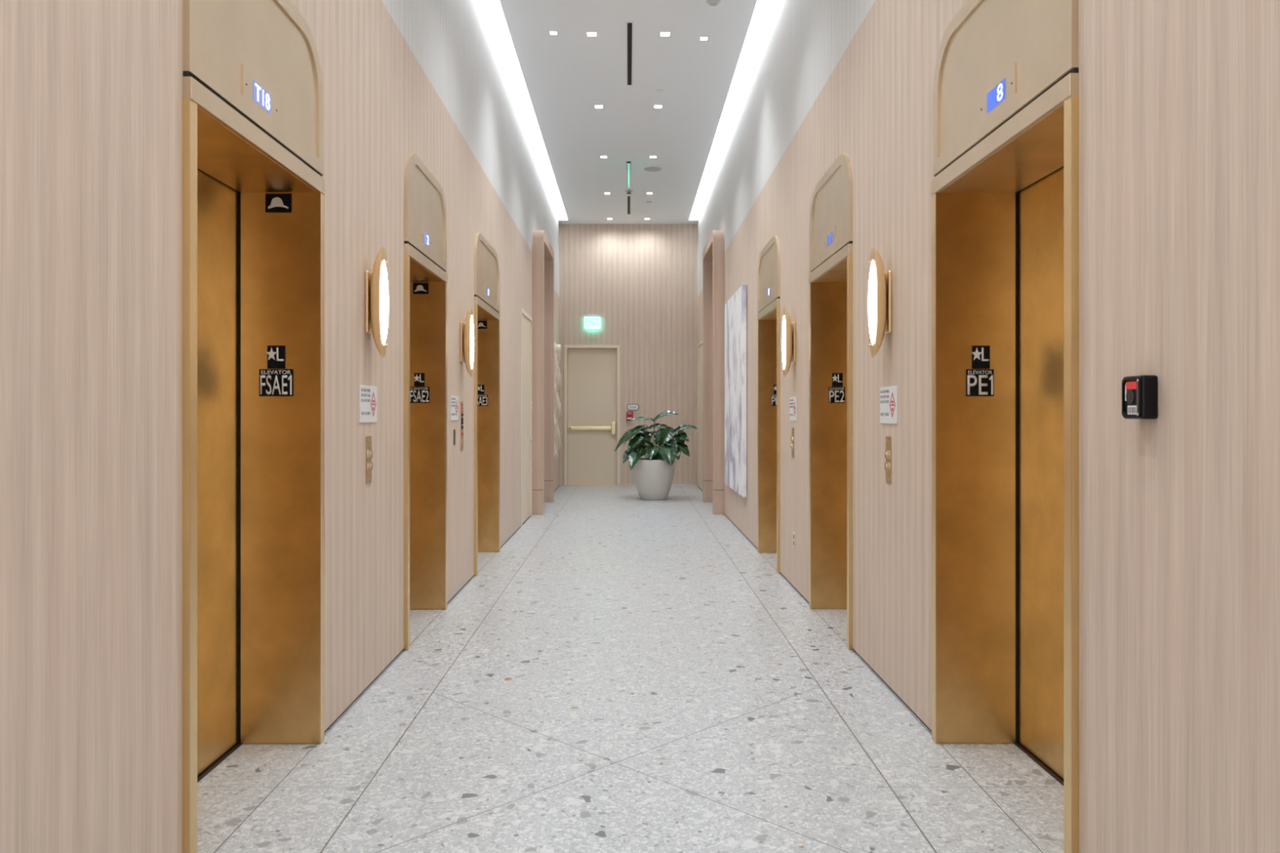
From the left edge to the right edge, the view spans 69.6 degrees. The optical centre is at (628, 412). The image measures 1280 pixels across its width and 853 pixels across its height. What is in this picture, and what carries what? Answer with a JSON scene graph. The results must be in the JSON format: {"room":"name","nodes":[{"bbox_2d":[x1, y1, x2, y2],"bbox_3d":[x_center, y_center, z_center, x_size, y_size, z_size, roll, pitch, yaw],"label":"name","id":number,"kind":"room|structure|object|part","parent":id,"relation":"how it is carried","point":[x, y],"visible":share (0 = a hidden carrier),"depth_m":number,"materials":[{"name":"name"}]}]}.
{"room":"lobby","nodes":[
{"label":"lobby","id":0,"kind":"room"},
{"bbox_2d":[0,0,559,852],"bbox_3d":[-1.325,-1.207,7.030,0.100,5.086,20.060,0,0,0],"label":"wall","id":1,"kind":"structure","parent":0,"point":[91,91],"depth_m":2.44,"materials":[{"name":"brown wood"}]},
{"bbox_2d":[182,0,325,852],"bbox_3d":[-1.454,-0.090,3.212,0.411,2.880,1.473,0,0,0],"label":"elevator","id":2,"kind":"object","parent":1,"relation":"attached to","point":[253,94],"visible":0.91,"depth_m":3.65,"materials":[{"name":"brown metal"}]},
{"bbox_3d":[-1.264,0.225,2.652,0.022,2.247,0.047,0,0,0],"label":"frame","id":3,"kind":"part","parent":2,"relation":"part of","materials":[{"name":"gold metal"}]},
{"bbox_3d":[-1.607,0.210,3.496,0.035,2.255,0.564,0,0,0],"label":"door","id":4,"kind":"part","parent":2,"relation":"part of","materials":[{"name":"brown metal"}]},
{"bbox_3d":[-1.607,1.347,3.212,0.067,0.005,1.133,0,0,0],"label":"sill","id":5,"kind":"part","parent":2,"relation":"part of","materials":[{"name":"brown"}]},
{"bbox_3d":[-1.271,-1.255,3.212,0.012,0.450,1.059,0,0,0],"label":"transom panel","id":6,"kind":"part","parent":2,"relation":"part of","materials":[{"name":"beige metal"}]},
{"bbox_3d":[-1.262,-1.084,3.162,0.006,0.112,0.310,0,0,0],"label":"indicator plate","id":7,"kind":"part","parent":2,"relation":"part of","materials":[{"name":"beige metal"}]},
{"bbox_2d":[258,345,293,395],"bbox_3d":[-1.434,-0.171,3.745,0.138,0.206,0.006,0,0,0],"label":"number sign","id":8,"kind":"object","parent":2,"relation":"attached to","point":[274,380],"visible":1,"depth_m":3.74,"materials":[{"name":"black plastic"}]},
{"bbox_3d":[-1.434,-0.123,3.746,0.138,0.110,0.004,0,0,0],"label":"number plate","id":9,"kind":"part","parent":8,"relation":"part of","materials":[{"name":"black plastic"}]},
{"bbox_3d":[-1.434,-0.227,3.746,0.072,0.094,0.004,0,0,0],"label":"floor plate","id":10,"kind":"part","parent":8,"relation":"part of","materials":[{"name":"black plastic"}]},
{"bbox_2d":[265,193,291,212],"bbox_3d":[-1.425,-0.855,3.745,0.106,0.077,0.006,0,0,0],"label":"sign","id":11,"kind":"object","parent":2,"relation":"attached to","point":[274,202],"visible":1,"depth_m":3.74,"materials":[{"name":"black plastic"}]},
{"bbox_3d":[-1.264,0.225,3.771,0.022,2.247,0.047,0,0,0],"label":"frame","id":12,"kind":"part","parent":2,"relation":"part of","materials":[{"name":"gold metal"}]},
{"bbox_2d":[359,384,377,422],"bbox_3d":[-1.272,-0.043,4.500,0.007,0.180,0.290,0,0,0],"label":"notice","id":13,"kind":"object","parent":1,"relation":"attached to","point":[367,394],"visible":1,"depth_m":4.48,"materials":[{"name":"white paper"}]},
{"bbox_2d":[365,435,373,484],"bbox_3d":[-1.266,0.230,4.510,0.019,0.230,0.084,0,0,0],"label":"station","id":14,"kind":"object","parent":1,"relation":"attached to","point":[369,454],"visible":1,"depth_m":4.50,"materials":[{"name":"gold metal"}]},
{"bbox_2d":[364,247,388,357],"bbox_3d":[-1.229,-0.540,4.500,0.092,0.540,0.155,0,0,0],"label":"wall sconce","id":15,"kind":"object","parent":1,"relation":"attached to","point":[376,288],"visible":1,"depth_m":4.45,"materials":[{"name":"white glass"}]},
{"bbox_3d":[-1.266,-0.540,4.500,0.017,0.300,0.110,0,0,0],"label":"plate","id":16,"kind":"part","parent":15,"relation":"part of","materials":[{"name":"gold metal"}]},
{"bbox_2d":[380,260,388,344],"bbox_3d":[-1.189,-0.540,4.500,0.011,0.416,0.133,0,0,0],"label":"diffuser","id":17,"kind":"object","parent":15,"relation":"attached to","point":[384,268],"depth_m":4.47,"materials":[{"name":"white glass"}]},
{"bbox_2d":[403,154,447,649],"bbox_3d":[-1.454,-0.090,5.795,0.411,2.880,1.440,0,0,0],"label":"entrance","id":18,"kind":"object","parent":1,"relation":"attached to","point":[425,315],"visible":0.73,"depth_m":6.32,"materials":[{"name":"brown metal"}]},
{"bbox_3d":[-1.264,0.225,5.252,0.022,2.247,0.047,0,0,0],"label":"frame","id":19,"kind":"part","parent":18,"relation":"part of","materials":[{"name":"gold metal"}]},
{"bbox_2d":[409,373,429,403],"bbox_3d":[-1.434,-0.171,6.312,0.138,0.206,0.006,0,0,0],"label":"number sign","id":20,"kind":"object","parent":18,"relation":"attached to","point":[419,393],"visible":0.96,"depth_m":6.31,"materials":[{"name":"black plastic"}]},
{"bbox_3d":[-1.434,-0.227,6.313,0.072,0.094,0.004,0,0,0],"label":"floor plate","id":21,"kind":"part","parent":20,"relation":"part of","materials":[{"name":"black plastic"}]},
{"bbox_3d":[-1.434,-0.123,6.313,0.138,0.110,0.004,0,0,0],"label":"number plate","id":22,"kind":"part","parent":20,"relation":"part of","materials":[{"name":"black plastic"}]},
{"bbox_2d":[413,282,428,293],"bbox_3d":[-1.425,-0.855,6.312,0.106,0.077,0.006,0,0,0],"label":"sign","id":23,"kind":"object","parent":18,"relation":"attached to","point":[418,287],"visible":1,"depth_m":6.31,"materials":[{"name":"black plastic"}]},
{"bbox_3d":[-1.262,-1.084,5.745,0.006,0.112,0.310,0,0,0],"label":"indicator plate","id":24,"kind":"part","parent":18,"relation":"part of","materials":[{"name":"beige metal"}]},
{"bbox_3d":[-1.271,-1.255,5.795,0.012,0.450,1.026,0,0,0],"label":"transom panel","id":25,"kind":"part","parent":18,"relation":"part of","materials":[{"name":"beige metal"}]},
{"bbox_3d":[-1.264,0.225,6.338,0.022,2.247,0.047,0,0,0],"label":"frame","id":26,"kind":"part","parent":18,"relation":"part of","materials":[{"name":"gold metal"}]},
{"bbox_2d":[324,485,559,733],"bbox_3d":[-1.323,1.343,7.030,0.084,0.014,20.060,0,0,0],"label":"baseboard","id":27,"kind":"structure","parent":1,"relation":"attached to","point":[333,722],"depth_m":4.65,"materials":[{"name":"beige wood"}]},
{"bbox_2d":[449,395,457,420],"bbox_3d":[-1.272,-0.035,6.720,0.007,0.180,0.290,0,0,0],"label":"notice","id":28,"kind":"object","parent":1,"relation":"attached to","point":[453,399],"visible":1,"depth_m":6.67,"materials":[{"name":"white paper"}]},
{"bbox_2d":[453,429,455,444],"bbox_3d":[-1.270,0.178,6.730,0.010,0.113,0.050,0,0,0],"label":"switch plate","id":29,"kind":"object","parent":1,"relation":"attached to","point":[454,429],"visible":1,"depth_m":6.71,"materials":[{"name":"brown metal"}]},
{"bbox_2d":[460,401,463,451],"bbox_3d":[-1.269,0.102,7.030,0.012,0.375,0.080,0,0,0],"label":"panel","id":30,"kind":"object","parent":1,"relation":"attached to","point":[461,402],"visible":1,"depth_m":7.01,"materials":[{"name":"gold metal"}]},
{"bbox_2d":[460,306,474,377],"bbox_3d":[-1.229,-0.540,7.020,0.092,0.540,0.155,0,0,0],"label":"wall sconce","id":31,"kind":"object","parent":1,"relation":"attached to","point":[467,335],"visible":1,"depth_m":6.96,"materials":[{"name":"gold metal"}]},
{"bbox_3d":[-1.266,-0.540,7.020,0.017,0.300,0.110,0,0,0],"label":"plate","id":32,"kind":"part","parent":31,"relation":"part of","materials":[{"name":"gold metal"}]},
{"bbox_2d":[470,315,474,368],"bbox_3d":[-1.189,-0.540,7.020,0.011,0.416,0.133,0,0,0],"label":"diffuser","id":33,"kind":"object","parent":31,"relation":"attached to","point":[472,335],"depth_m":6.99,"materials":[{"name":"white glass"}]},
{"bbox_2d":[473,232,500,576],"bbox_3d":[-1.454,-0.090,8.290,0.411,2.880,1.680,0,0,0],"label":"entrance","id":34,"kind":"object","parent":1,"relation":"attached to","point":[486,268],"visible":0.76,"depth_m":8.93,"materials":[{"name":"brown metal"}]},
{"bbox_3d":[-1.264,0.225,7.627,0.022,2.247,0.047,0,0,0],"label":"frame","id":35,"kind":"part","parent":34,"relation":"part of","materials":[{"name":"gold metal"}]},
{"bbox_2d":[477,320,487,328],"bbox_3d":[-1.425,-0.855,8.927,0.106,0.077,0.006,0,0,0],"label":"sign","id":36,"kind":"object","parent":34,"relation":"attached to","point":[481,324],"visible":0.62,"depth_m":8.93,"materials":[{"name":"black plastic"}]},
{"bbox_2d":[477,384,488,405],"bbox_3d":[-1.434,-0.171,8.927,0.138,0.206,0.006,0,0,0],"label":"number sign","id":37,"kind":"object","parent":34,"relation":"attached to","point":[482,399],"visible":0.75,"depth_m":8.93,"materials":[{"name":"black plastic"}]},
{"bbox_3d":[-1.434,-0.227,8.928,0.072,0.094,0.004,0,0,0],"label":"floor plate","id":38,"kind":"part","parent":37,"relation":"part of","materials":[{"name":"black plastic"}]},
{"bbox_3d":[-1.434,-0.123,8.928,0.138,0.110,0.004,0,0,0],"label":"number plate","id":39,"kind":"part","parent":37,"relation":"part of","materials":[{"name":"black plastic"}]},
{"bbox_3d":[-1.262,-1.084,8.240,0.006,0.112,0.310,0,0,0],"label":"indicator plate","id":40,"kind":"part","parent":34,"relation":"part of","materials":[{"name":"beige wood"}]},
{"bbox_3d":[-1.271,-1.255,8.290,0.012,0.450,1.266,0,0,0],"label":"transom panel","id":41,"kind":"part","parent":34,"relation":"part of","materials":[{"name":"beige wood"}]},
{"bbox_3d":[-1.264,0.225,8.953,0.022,2.247,0.047,0,0,0],"label":"frame","id":42,"kind":"part","parent":34,"relation":"part of","materials":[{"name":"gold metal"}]},
{"bbox_2d":[520,307,534,526],"bbox_3d":[-1.297,0.050,11.495,0.156,2.600,1.130,0,0,0],"label":"door","id":43,"kind":"structure","parent":1,"relation":"in","point":[526,319],"depth_m":11.52,"materials":[{"name":"beige paint"}]},
{"bbox_2d":[531,230,554,515],"bbox_3d":[-1.251,-0.550,13.090,0.248,3.800,1.780,0,0,0],"label":"portal","id":44,"kind":"object","parent":1,"relation":"attached to","point":[543,255],"visible":0.81,"depth_m":12.20,"materials":[{"name":"brown wood"}]},
{"bbox_2d":[554,342,561,458],"bbox_3d":[-1.219,-0.210,15.452,0.107,1.958,1.545,0,0,0],"label":"relief","id":45,"kind":"object","parent":1,"relation":"attached to","point":[557,444],"visible":0.58,"depth_m":15.53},
{"bbox_2d":[559,224,697,485],"bbox_3d":[0.000,-1.210,17.135,2.750,5.120,0.150,0,0,0],"label":"wall","id":46,"kind":"structure","parent":0,"point":[641,279],"depth_m":17.06,"materials":[{"name":"brown wood"}]},
{"bbox_2d":[564,345,620,485],"bbox_3d":[-0.672,0.048,17.128,1.035,2.605,0.165,0,0,0],"label":"door","id":47,"kind":"structure","parent":46,"relation":"in","point":[592,373],"depth_m":17.13,"materials":[{"name":"beige paint"}]},
{"bbox_2d":[583,314,601,328],"bbox_3d":[-0.665,-1.695,17.026,0.330,0.260,0.068,0,0,0],"label":"exit sign","id":48,"kind":"object","parent":46,"relation":"attached to","point":[591,321],"visible":1,"depth_m":17.00,"materials":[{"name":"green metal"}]},
{"bbox_3d":[-0.665,-1.675,17.005,0.300,0.200,0.010,0,0,0],"label":"sign pane","id":49,"kind":"part","parent":48,"relation":"part of","materials":[{"name":"green"}]},
{"bbox_2d":[626,411,633,422],"bbox_3d":[0.025,0.077,17.029,0.130,0.205,0.062,0,0,0],"label":"station","id":50,"kind":"object","parent":46,"relation":"attached to","point":[628,414],"visible":0.88,"depth_m":17.01,"materials":[{"name":"red plastic"}]},
{"bbox_2d":[626,404,639,410],"bbox_3d":[0.085,-0.105,17.054,0.224,0.124,0.013,0,0,0],"label":"room sign","id":51,"kind":"object","parent":46,"relation":"attached to","point":[630,406],"visible":1,"depth_m":17.05,"materials":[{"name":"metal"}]},
{"bbox_2d":[620,484,697,485],"bbox_3d":[0.560,1.335,17.056,1.430,0.030,0.008,0,0,0],"label":"baseboard","id":52,"kind":"structure","parent":46,"relation":"attached to","point":[620,484],"depth_m":17.05,"materials":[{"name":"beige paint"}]},
{"bbox_2d":[499,0,757,224],"bbox_3d":[0.000,-3.635,7.030,2.750,0.270,20.060,0,0,0],"label":"ceiling","id":53,"kind":"structure","parent":0,"point":[567,73],"depth_m":10.03,"materials":[{"name":"white paint"}]},
{"bbox_2d":[480,0,566,217],"bbox_3d":[-1.187,-3.619,6.860,0.176,0.162,19.680,0,0,0],"label":"light","id":54,"kind":"object","parent":53,"relation":"attached to","point":[492,9],"visible":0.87,"depth_m":10.14,"materials":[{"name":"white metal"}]},
{"bbox_2d":[548,31,558,35],"bbox_3d":[-0.690,-3.498,8.470,0.080,0.003,0.080,0,0,0],"label":"recessed light","id":55,"kind":"object","parent":53,"relation":"in","point":[551,33],"visible":1,"depth_m":8.47,"materials":[{"name":"white metal"}]},
{"bbox_2d":[586,31,597,36],"bbox_3d":[-0.337,-3.498,8.500,0.100,0.003,0.100,0,0,0],"label":"recessed light","id":56,"kind":"object","parent":53,"relation":"in","point":[588,33],"visible":1,"depth_m":8.49,"materials":[{"name":"white metal"}]},
{"bbox_2d":[594,105,603,108],"bbox_3d":[-0.337,-3.498,10.510,0.100,0.003,0.100,0,0,0],"label":"recessed light","id":57,"kind":"object","parent":53,"relation":"in","point":[595,106],"visible":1,"depth_m":10.52,"materials":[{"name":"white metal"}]},
{"bbox_2d":[626,195,631,214],"bbox_3d":[0.008,-3.498,15.525,0.072,0.003,1.378,0,0,0],"label":"ceiling vent","id":58,"kind":"object","parent":53,"relation":"in","point":[628,197],"visible":1,"depth_m":15.50,"materials":[{"name":"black metal"}]},
{"bbox_2d":[626,161,631,192],"bbox_3d":[0.006,-3.320,12.970,0.082,0.360,0.360,0,0,0],"label":"exit sign","id":59,"kind":"object","parent":53,"relation":"hanging from","point":[628,164],"visible":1,"depth_m":12.83,"materials":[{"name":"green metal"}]},
{"bbox_2d":[625,190,632,194],"bbox_3d":[0.008,-3.478,14.500,0.120,0.045,0.120,0,0,0],"label":"sprinkler","id":60,"kind":"object","parent":53,"relation":"attached to","point":[628,193],"visible":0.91,"depth_m":14.49,"materials":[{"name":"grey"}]},
{"bbox_2d":[626,22,633,85],"bbox_3d":[0.012,-3.498,9.035,0.072,0.003,1.598,0,0,0],"label":"ceiling vent","id":61,"kind":"object","parent":53,"relation":"in","point":[629,25],"visible":1,"depth_m":8.95,"materials":[{"name":"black metal"}]},
{"bbox_2d":[644,166,661,171],"bbox_3d":[0.350,-3.497,13.200,0.250,0.006,0.250,0,0,0],"label":"ceiling speaker","id":62,"kind":"object","parent":53,"relation":"attached to","point":[650,168],"visible":1,"depth_m":13.20,"materials":[{"name":"grey"}]},
{"bbox_2d":[653,105,662,108],"bbox_3d":[0.339,-3.498,10.510,0.100,0.003,0.100,0,0,0],"label":"recessed light","id":63,"kind":"object","parent":53,"relation":"in","point":[655,106],"visible":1,"depth_m":10.50,"materials":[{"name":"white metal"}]},
{"bbox_2d":[656,88,665,93],"bbox_3d":[0.350,-3.497,10.000,0.100,0.006,0.100,0,0,0],"label":"cap","id":64,"kind":"object","parent":53,"relation":"attached to","point":[660,91],"visible":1,"depth_m":9.99,"materials":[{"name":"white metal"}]},
{"bbox_2d":[659,31,671,36],"bbox_3d":[0.339,-3.498,8.500,0.100,0.003,0.100,0,0,0],"label":"recessed light","id":65,"kind":"object","parent":53,"relation":"in","point":[661,33],"visible":1,"depth_m":8.49,"materials":[{"name":"white metal"}]},
{"bbox_2d":[699,36,708,40],"bbox_3d":[0.705,-3.498,8.600,0.080,0.003,0.080,0,0,0],"label":"recessed light","id":66,"kind":"object","parent":53,"relation":"in","point":[701,38],"visible":1,"depth_m":8.60,"materials":[{"name":"white metal"}]},
{"bbox_2d":[706,0,721,6],"bbox_3d":[0.720,-3.478,7.780,0.130,0.045,0.130,0,0,0],"label":"smoke detector","id":67,"kind":"object","parent":53,"relation":"attached to","point":[712,2],"visible":1,"depth_m":7.76,"materials":[{"name":"white plastic"}]},
{"bbox_2d":[689,0,776,217],"bbox_3d":[1.187,-3.619,6.860,0.176,0.162,19.680,0,0,0],"label":"light","id":68,"kind":"object","parent":53,"relation":"attached to","point":[763,10],"visible":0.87,"depth_m":10.14,"materials":[{"name":"white metal"}]},
{"bbox_2d":[197,485,1063,852],"bbox_3d":[0.000,1.400,7.030,6.400,0.100,20.260,0,0,0],"label":"floor","id":69,"kind":"structure","parent":0,"point":[626,673],"depth_m":3.85,"materials":[{"name":"stone"}]},
{"bbox_2d":[614,410,697,500],"bbox_3d":[0.433,0.655,14.457,1.301,1.390,0.966,0,0,0],"label":"potted plant","id":70,"kind":"object","parent":69,"relation":"on","point":[653,475],"visible":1,"depth_m":14.22,"materials":[{"name":"green plant"}]},
{"bbox_2d":[697,0,1279,852],"bbox_3d":[1.325,-1.207,7.030,0.100,5.086,20.060,0,0,0],"label":"wall","id":71,"kind":"structure","parent":0,"point":[1180,100],"depth_m":2.38,"materials":[{"name":"brown wood"}]},
{"bbox_2d":[695,339,702,491],"bbox_3d":[1.297,0.050,16.185,0.156,2.600,1.270,0,0,0],"label":"door","id":72,"kind":"structure","parent":71,"relation":"in","point":[700,432],"depth_m":16.27,"materials":[{"name":"beige paint"}]},
{"bbox_3d":[1.321,0.050,16.185,0.108,2.600,1.270,0,0,0],"label":"frame","id":73,"kind":"part","parent":72,"relation":"part of","materials":[{"name":"beige paint"}]},
{"bbox_2d":[702,230,724,515],"bbox_3d":[1.251,-0.550,13.090,0.248,3.800,1.780,0,0,0],"label":"portal","id":74,"kind":"object","parent":71,"relation":"attached to","point":[713,252],"visible":0.82,"depth_m":12.20,"materials":[{"name":"brown wood"}]},
{"bbox_2d":[724,284,746,497],"bbox_3d":[1.250,-0.240,10.790,0.050,2.280,1.860,0,0,0],"label":"abstract painting","id":75,"kind":"object","parent":71,"relation":"attached to","point":[735,308],"visible":1,"depth_m":10.40,"materials":[{"name":"white fabric"}]},
{"bbox_2d":[757,235,780,573],"bbox_3d":[1.454,-0.090,8.330,0.411,2.880,1.500,0,0,0],"label":"entrance","id":76,"kind":"object","parent":71,"relation":"attached to","point":[769,264],"visible":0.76,"depth_m":8.88,"materials":[{"name":"brown metal"}]},
{"bbox_3d":[1.264,0.225,8.903,0.022,2.247,0.047,0,0,0],"label":"frame","id":77,"kind":"part","parent":76,"relation":"part of","materials":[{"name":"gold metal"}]},
{"bbox_3d":[1.271,-1.255,8.330,0.012,0.450,1.086,0,0,0],"label":"transom panel","id":78,"kind":"part","parent":76,"relation":"part of","materials":[{"name":"beige metal"}]},
{"bbox_3d":[1.262,-1.084,8.280,0.006,0.112,0.310,0,0,0],"label":"indicator plate","id":79,"kind":"part","parent":76,"relation":"part of","materials":[{"name":"beige metal"}]},
{"bbox_2d":[771,384,776,405],"bbox_3d":[1.434,-0.171,8.877,0.112,0.206,0.006,0,0,0],"label":"number sign","id":80,"kind":"object","parent":76,"relation":"attached to","point":[773,396],"visible":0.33,"depth_m":8.88,"materials":[{"name":"black plastic"}]},
{"bbox_3d":[1.434,-0.123,8.878,0.112,0.110,0.004,0,0,0],"label":"number plate","id":81,"kind":"part","parent":80,"relation":"part of","materials":[{"name":"black plastic"}]},
{"bbox_3d":[1.264,0.225,7.757,0.022,2.247,0.047,0,0,0],"label":"frame","id":82,"kind":"part","parent":76,"relation":"part of","materials":[{"name":"gold metal"}]},
{"bbox_2d":[782,307,795,377],"bbox_3d":[1.229,-0.540,7.060,0.092,0.540,0.155,0,0,0],"label":"wall sconce","id":83,"kind":"object","parent":71,"relation":"attached to","point":[788,329],"visible":1,"depth_m":7.01,"materials":[{"name":"gold metal"}]},
{"bbox_2d":[782,315,785,369],"bbox_3d":[1.189,-0.540,7.060,0.011,0.416,0.133,0,0,0],"label":"diffuser","id":84,"kind":"object","parent":83,"relation":"attached to","point":[784,317],"depth_m":7.03,"materials":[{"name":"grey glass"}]},
{"bbox_3d":[1.266,-0.540,7.060,0.017,0.300,0.110,0,0,0],"label":"plate","id":85,"kind":"part","parent":83,"relation":"part of","materials":[{"name":"gold metal"}]},
{"bbox_2d":[791,427,794,457],"bbox_3d":[1.266,0.230,7.110,0.019,0.230,0.084,0,0,0],"label":"station","id":86,"kind":"object","parent":71,"relation":"attached to","point":[793,428],"visible":1,"depth_m":7.09,"materials":[{"name":"gold metal"}]},
{"bbox_2d":[789,396,796,421],"bbox_3d":[1.272,-0.030,7.100,0.007,0.180,0.290,0,0,0],"label":"notice","id":87,"kind":"object","parent":71,"relation":"attached to","point":[793,401],"visible":1,"depth_m":7.09,"materials":[{"name":"white paper"}]},
{"bbox_2d":[793,531,795,548],"bbox_3d":[1.272,0.975,7.060,0.006,0.120,0.070,0,0,0],"label":"wall outlet","id":88,"kind":"object","parent":71,"relation":"attached to","point":[793,531],"visible":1,"depth_m":7.04,"materials":[{"name":"beige paint"}]},
{"bbox_2d":[724,514,932,733],"bbox_3d":[1.323,1.343,7.030,0.084,0.014,20.060,0,0,0],"label":"baseboard","id":89,"kind":"structure","parent":71,"relation":"attached to","point":[725,514],"depth_m":4.69,"materials":[{"name":"brown wood"}]},
{"bbox_2d":[808,154,853,649],"bbox_3d":[1.454,-0.090,5.803,0.411,2.880,1.455,0,0,0],"label":"elevator","id":90,"kind":"object","parent":71,"relation":"attached to","point":[831,246],"visible":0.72,"depth_m":6.33,"materials":[{"name":"brown metal"}]},
{"bbox_3d":[1.264,0.225,6.353,0.022,2.247,0.047,0,0,0],"label":"frame","id":91,"kind":"part","parent":90,"relation":"part of","materials":[{"name":"gold metal"}]},
{"bbox_3d":[1.271,-1.255,5.803,0.012,0.450,1.041,0,0,0],"label":"transom panel","id":92,"kind":"part","parent":90,"relation":"part of","materials":[{"name":"beige metal"}]},
{"bbox_3d":[1.262,-1.084,5.753,0.006,0.112,0.310,0,0,0],"label":"indicator plate","id":93,"kind":"part","parent":90,"relation":"part of","materials":[{"name":"beige wood"}]},
{"bbox_2d":[828,373,844,403],"bbox_3d":[1.434,-0.171,6.327,0.112,0.206,0.006,0,0,0],"label":"number sign","id":94,"kind":"object","parent":90,"relation":"attached to","point":[837,392],"visible":1,"depth_m":6.33,"materials":[{"name":"black plastic"}]},
{"bbox_3d":[1.434,-0.123,6.328,0.112,0.110,0.004,0,0,0],"label":"number plate","id":95,"kind":"part","parent":94,"relation":"part of","materials":[{"name":"black plastic"}]},
{"bbox_3d":[1.438,-0.227,6.328,0.072,0.094,0.004,0,0,0],"label":"floor plate","id":96,"kind":"part","parent":94,"relation":"part of","materials":[{"name":"black plastic"}]},
{"bbox_3d":[1.264,0.225,5.252,0.022,2.247,0.047,0,0,0],"label":"frame","id":97,"kind":"part","parent":90,"relation":"part of","materials":[{"name":"gold metal"}]},
{"bbox_2d":[868,247,892,357],"bbox_3d":[1.229,-0.540,4.500,0.092,0.540,0.155,0,0,0],"label":"wall sconce","id":98,"kind":"object","parent":71,"relation":"attached to","point":[880,282],"visible":1,"depth_m":4.45,"materials":[{"name":"white glass"}]},
{"bbox_2d":[868,260,875,344],"bbox_3d":[1.189,-0.540,4.500,0.011,0.416,0.133,0,0,0],"label":"diffuser","id":99,"kind":"object","parent":98,"relation":"attached to","point":[872,277],"depth_m":4.48,"materials":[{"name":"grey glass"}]},
{"bbox_3d":[1.266,-0.540,4.500,0.017,0.300,0.110,0,0,0],"label":"plate","id":100,"kind":"part","parent":98,"relation":"part of","materials":[{"name":"gold metal"}]},
{"bbox_2d":[884,435,891,484],"bbox_3d":[1.266,0.230,4.500,0.019,0.230,0.084,0,0,0],"label":"station","id":101,"kind":"object","parent":71,"relation":"attached to","point":[887,454],"visible":1,"depth_m":4.49,"materials":[{"name":"gold metal"}]},
{"bbox_2d":[880,386,897,423],"bbox_3d":[1.272,-0.038,4.500,0.007,0.180,0.290,0,0,0],"label":"notice","id":102,"kind":"object","parent":71,"relation":"attached to","point":[888,395],"visible":1,"depth_m":4.47,"materials":[{"name":"white paper"}]},
{"bbox_2d":[930,0,1079,852],"bbox_3d":[1.454,-0.090,3.201,0.411,2.880,1.506,0,0,0],"label":"elevator","id":103,"kind":"object","parent":71,"relation":"attached to","point":[1005,184],"visible":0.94,"depth_m":3.66,"materials":[{"name":"brown metal"}]},
{"bbox_3d":[1.264,0.225,3.777,0.022,2.247,0.047,0,0,0],"label":"frame","id":104,"kind":"part","parent":103,"relation":"part of","materials":[{"name":"gold metal"}]},
{"bbox_2d":[966,346,993,395],"bbox_3d":[1.434,-0.171,3.751,0.112,0.206,0.006,0,0,0],"label":"number sign","id":105,"kind":"object","parent":103,"relation":"attached to","point":[980,379],"visible":1,"depth_m":3.75,"materials":[{"name":"black plastic"}]},
{"bbox_3d":[1.434,-0.123,3.752,0.112,0.110,0.004,0,0,0],"label":"number plate","id":106,"kind":"part","parent":105,"relation":"part of","materials":[{"name":"black plastic"}]},
{"bbox_3d":[1.438,-0.227,3.752,0.072,0.094,0.004,0,0,0],"label":"floor plate","id":107,"kind":"part","parent":105,"relation":"part of","materials":[{"name":"black plastic"}]},
{"bbox_3d":[1.262,-1.084,3.151,0.006,0.112,0.310,0,0,0],"label":"indicator plate","id":108,"kind":"part","parent":103,"relation":"part of","materials":[{"name":"beige metal"}]},
{"bbox_3d":[1.271,-1.255,3.201,0.012,0.450,1.092,0,0,0],"label":"transom panel","id":109,"kind":"part","parent":103,"relation":"part of","materials":[{"name":"beige metal"}]},
{"bbox_3d":[1.607,1.347,3.201,0.067,0.005,1.166,0,0,0],"label":"sill","id":110,"kind":"part","parent":103,"relation":"part of","materials":[{"name":"brown"}]},
{"bbox_3d":[1.607,0.210,3.494,0.035,2.255,0.581,0,0,0],"label":"door","id":111,"kind":"part","parent":103,"relation":"part of","materials":[{"name":"brown metal"}]},
{"bbox_3d":[1.264,0.225,2.625,0.022,2.247,0.047,0,0,0],"label":"frame","id":112,"kind":"part","parent":103,"relation":"part of","materials":[{"name":"gold metal"}]},
{"bbox_2d":[1121,375,1157,418],"bbox_3d":[1.253,-0.038,2.256,0.044,0.106,0.088,0,0,0],"label":"card reader","id":113,"kind":"object","parent":71,"relation":"attached to","point":[1139,393],"visible":1,"depth_m":2.22,"materials":[{"name":"black plastic"}]},
{"bbox_2d":[1128,407,1135,413],"bbox_3d":[1.234,-0.007,2.255,0.001,0.014,0.033,0,0,0],"label":"print","id":114,"kind":"object","parent":113,"relation":"attached to","point":[1131,410],"depth_m":2.25,"materials":[{"name":"grey paper"}]}
]}

